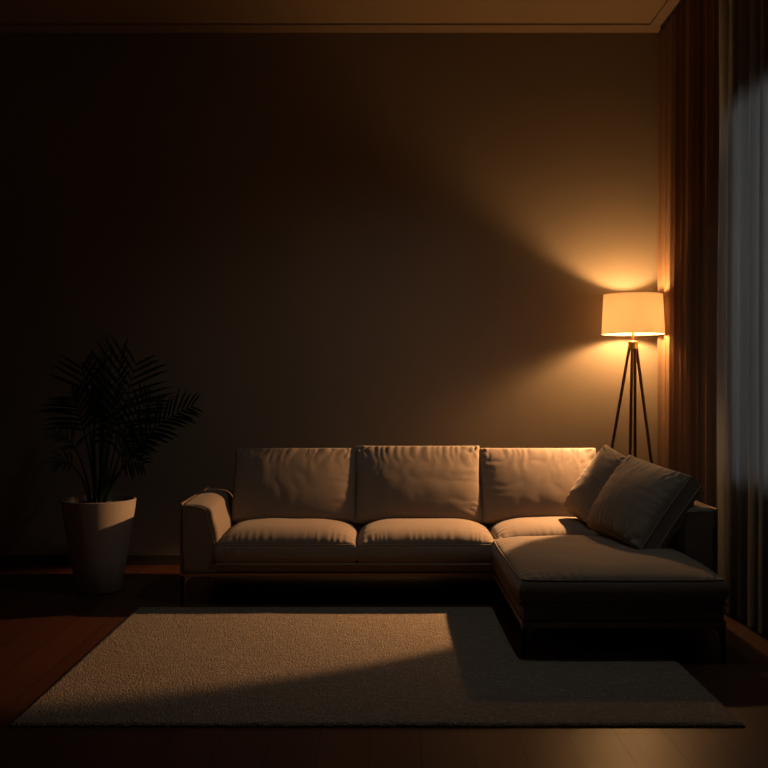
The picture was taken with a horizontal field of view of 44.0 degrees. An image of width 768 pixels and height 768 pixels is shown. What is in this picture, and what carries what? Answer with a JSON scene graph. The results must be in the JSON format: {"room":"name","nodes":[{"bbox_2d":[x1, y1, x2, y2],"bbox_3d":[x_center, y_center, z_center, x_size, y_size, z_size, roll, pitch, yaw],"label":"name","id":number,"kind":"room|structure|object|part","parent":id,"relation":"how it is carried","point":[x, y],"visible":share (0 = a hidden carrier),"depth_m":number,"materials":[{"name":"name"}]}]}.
{"room":"living room","nodes":[
{"label":"living room","id":0,"kind":"room"},
{"bbox_2d":[0,33,658,554],"bbox_3d":[-0.800,-0.648,7.220,6.200,3.996,0.200,0,0,0],"label":"wall","id":1,"kind":"structure","parent":0,"point":[327,240],"depth_m":7.12,"materials":[{"name":"beige paint"}]},
{"bbox_2d":[0,555,179,563],"bbox_3d":[-0.800,1.315,7.111,5.800,0.070,0.018,0,0,0],"label":"baseboard","id":2,"kind":"structure","parent":1,"relation":"attached to","point":[4,559],"depth_m":7.10,"materials":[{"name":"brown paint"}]},
{"bbox_2d":[0,24,660,32],"bbox_3d":[-0.800,-2.638,7.045,5.800,0.016,0.150,0,0,0],"label":"trim","id":3,"kind":"structure","parent":1,"relation":"attached to","point":[4,28],"depth_m":7.03,"materials":[{"name":"brown paint"}]},
{"bbox_2d":[0,0,666,23],"bbox_3d":[-0.800,-2.698,2.360,6.200,0.104,9.920,0,0,0],"label":"ceiling","id":4,"kind":"structure","parent":0,"point":[11,11],"depth_m":6.73,"materials":[{"name":"brown paint"}]},
{"bbox_2d":[650,0,679,24],"bbox_3d":[2.025,-2.638,2.285,0.150,0.016,9.370,0,0,0],"label":"trim","id":5,"kind":"structure","parent":4,"relation":"attached to","point":[668,7],"depth_m":6.73,"materials":[{"name":"brown paint"}]},
{"bbox_2d":[660,0,684,28],"bbox_3d":[2.045,-2.617,4.590,0.030,0.024,4.780,0,0,0],"label":"track","id":6,"kind":"object","parent":5,"relation":"attached to","point":[679,4],"visible":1,"depth_m":6.71,"materials":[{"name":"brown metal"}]},
{"bbox_2d":[657,0,718,507],"bbox_3d":[2.046,-0.634,6.442,0.086,3.939,1.318,0,0,1],"label":"curtain","id":7,"kind":"object","parent":6,"relation":"hanging from","point":[688,44],"visible":0.81,"depth_m":6.33,"materials":[{"name":"brown fabric"}]},
{"bbox_2d":[717,0,767,634],"bbox_3d":[2.030,-0.634,4.035,0.100,3.939,3.462,0,0,0],"label":"sheer curtain","id":8,"kind":"object","parent":6,"relation":"hanging from","point":[742,291],"visible":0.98,"depth_m":5.36,"materials":[{"name":"grey fabric"}]},
{"bbox_2d":[0,564,767,767],"bbox_3d":[-0.800,1.400,2.360,6.200,0.100,9.920,0,0,0],"label":"floor","id":9,"kind":"structure","parent":0,"point":[47,627],"depth_m":3.86,"materials":[{"name":"brown wood"}]},
{"bbox_2d":[35,334,204,594],"bbox_3d":[-1.748,0.509,6.149,0.827,1.675,1.095,0,0,-45],"label":"potted palm","id":10,"kind":"object","parent":9,"relation":"on","point":[98,526],"visible":1,"depth_m":6.12,"materials":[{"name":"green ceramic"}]},
{"bbox_2d":[61,494,135,594],"bbox_3d":[-1.860,1.047,6.200,0.474,0.598,0.474,0,0,0],"label":"pot","id":11,"kind":"object","parent":10,"relation":"attached to","point":[98,529],"depth_m":6.05,"materials":[{"name":"beige ceramic"}]},
{"bbox_2d":[9,607,744,727],"bbox_3d":[-0.027,1.341,4.717,2.905,0.018,1.974,0,0,0],"label":"area rug","id":12,"kind":"object","parent":9,"relation":"on","point":[209,667],"visible":0.92,"depth_m":4.39,"materials":[{"name":"carpet"}]},
{"bbox_2d":[180,446,728,660],"bbox_3d":[0.306,0.884,5.651,3.110,0.932,2.148,0,0,0],"label":"sectional sofa","id":13,"kind":"object","parent":9,"relation":"on","point":[360,511],"visible":0.91,"depth_m":5.82,"materials":[{"name":"beige fabric"}]},
{"bbox_3d":[-1.181,1.257,5.867,0.123,0.186,0.123,0,0,0],"label":"leg","id":14,"kind":"part","parent":13,"relation":"part of","materials":[{"name":"brown metal"}]},
{"bbox_3d":[-1.242,0.946,6.264,0.015,0.436,0.912,0,0,0],"label":"panel","id":15,"kind":"part","parent":13,"relation":"part of","materials":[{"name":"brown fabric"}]},
{"bbox_3d":[-1.114,0.936,6.242,0.238,0.436,0.895,0,0,0],"label":"armrest","id":16,"kind":"part","parent":13,"relation":"part of","materials":[{"name":"beige fabric"}]},
{"bbox_2d":[214,518,358,565],"bbox_3d":[-0.595,0.985,6.133,0.892,0.226,0.781,0,0,0],"label":"seat cushion","id":17,"kind":"object","parent":13,"relation":"on","point":[237,541],"depth_m":5.77,"materials":[{"name":"beige fabric"}]},
{"bbox_2d":[231,448,355,525],"bbox_3d":[-0.598,0.692,6.380,0.817,0.517,0.368,0,0,0],"label":"cushion","id":18,"kind":"object","parent":13,"relation":"on","point":[285,483],"depth_m":6.28,"materials":[{"name":"beige fabric"}]},
{"bbox_3d":[-0.262,1.122,6.265,1.911,0.072,0.894,0,0,0],"label":"seat","id":19,"kind":"part","parent":13,"relation":"part of","materials":[{"name":"beige fabric"}]},
{"bbox_2d":[356,446,481,525],"bbox_3d":[0.228,0.684,6.380,0.837,0.531,0.370,0,0,0],"label":"cushion","id":20,"kind":"object","parent":13,"relation":"on","point":[393,482],"depth_m":6.28,"materials":[{"name":"beige fabric"}]},
{"bbox_2d":[356,518,493,565],"bbox_3d":[0.262,0.985,6.133,0.890,0.226,0.781,0,0,0],"label":"seat cushion","id":21,"kind":"object","parent":13,"relation":"on","point":[379,541],"depth_m":5.77,"materials":[{"name":"beige fabric"}]},
{"bbox_3d":[0.307,1.171,5.670,3.105,0.034,2.100,0,0,0],"label":"frame","id":22,"kind":"part","parent":13,"relation":"part of","materials":[{"name":"beige fabric"}]},
{"bbox_3d":[0.736,1.253,4.684,0.123,0.158,0.123,0,0,0],"label":"leg","id":23,"kind":"part","parent":13,"relation":"part of","materials":[{"name":"brown metal"}]},
{"bbox_2d":[479,448,595,525],"bbox_3d":[1.040,0.692,6.379,0.792,0.517,0.368,0,0,0],"label":"cushion","id":24,"kind":"object","parent":13,"relation":"on","point":[514,483],"depth_m":6.29,"materials":[{"name":"beige fabric"}]},
{"bbox_2d":[486,516,597,538],"bbox_3d":[1.173,0.975,6.170,0.999,0.226,0.746,0,0,0],"label":"seat cushion","id":25,"kind":"object","parent":13,"relation":"on","point":[497,527],"depth_m":5.93,"materials":[{"name":"beige fabric"}]},
{"bbox_2d":[563,445,625,522],"bbox_3d":[1.379,0.648,6.061,0.403,0.502,0.310,0,0,-22],"label":"throw pillow","id":26,"kind":"object","parent":13,"relation":"on","point":[587,488],"visible":0.66,"depth_m":6.00,"materials":[{"name":"beige fabric"}]},
{"bbox_2d":[491,535,728,606],"bbox_3d":[1.161,0.980,5.206,1.041,0.184,1.258,0,0,0],"label":"seat cushion","id":27,"kind":"object","parent":13,"relation":"on","point":[536,570],"depth_m":4.66,"materials":[{"name":"beige fabric"}]},
{"bbox_2d":[586,455,701,549],"bbox_3d":[1.488,0.699,5.512,0.485,0.526,0.666,0,0,-18],"label":"throw pillow","id":28,"kind":"object","parent":13,"relation":"on","point":[643,504],"visible":0.88,"depth_m":5.31,"materials":[{"name":"beige fabric"}]},
{"bbox_3d":[1.725,0.912,5.985,0.242,0.484,1.410,0,0,0],"label":"armrest","id":29,"kind":"part","parent":13,"relation":"part of","materials":[{"name":"beige fabric"}]},
{"bbox_3d":[1.854,0.929,6.005,0.014,0.469,1.430,0,0,0],"label":"panel","id":30,"kind":"part","parent":13,"relation":"part of","materials":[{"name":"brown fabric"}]},
{"bbox_3d":[1.601,1.262,4.684,0.123,0.176,0.123,0,0,0],"label":"leg","id":31,"kind":"part","parent":13,"relation":"part of","materials":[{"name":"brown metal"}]},
{"bbox_2d":[601,292,664,462],"bbox_3d":[1.782,0.351,6.836,0.469,1.992,0.447,0,0,37],"label":"floor lamp","id":32,"kind":"object","parent":9,"relation":"on","point":[632,314],"visible":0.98,"depth_m":6.71,"materials":[{"name":"white fabric"}]},
{"bbox_3d":[1.625,0.535,6.820,0.306,1.625,0.022,0,0,-4],"label":"leg","id":33,"kind":"part","parent":32,"relation":"part of","materials":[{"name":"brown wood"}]},
{"bbox_3d":[1.758,0.535,6.787,0.022,1.622,0.089,0,0,42],"label":"leg","id":34,"kind":"part","parent":32,"relation":"part of","materials":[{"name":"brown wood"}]},
{"bbox_3d":[1.790,-0.359,6.830,0.447,0.004,0.447,0,0,0],"label":"shade trim","id":35,"kind":"part","parent":32,"relation":"part of","materials":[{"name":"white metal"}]},
{"bbox_3d":[1.790,-0.501,6.830,0.442,0.286,0.442,0,0,0],"label":"lamp shade","id":36,"kind":"part","parent":32,"relation":"part of","materials":[{"name":"white fabric"}]},
{"bbox_3d":[1.822,0.535,6.897,0.022,1.623,0.190,0,0,15],"label":"leg","id":37,"kind":"part","parent":32,"relation":"part of","materials":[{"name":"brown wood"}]},
{"bbox_3d":[1.913,0.535,6.815,0.222,1.623,0.023,0,0,9],"label":"leg","id":38,"kind":"part","parent":32,"relation":"part of","materials":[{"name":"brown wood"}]}
]}

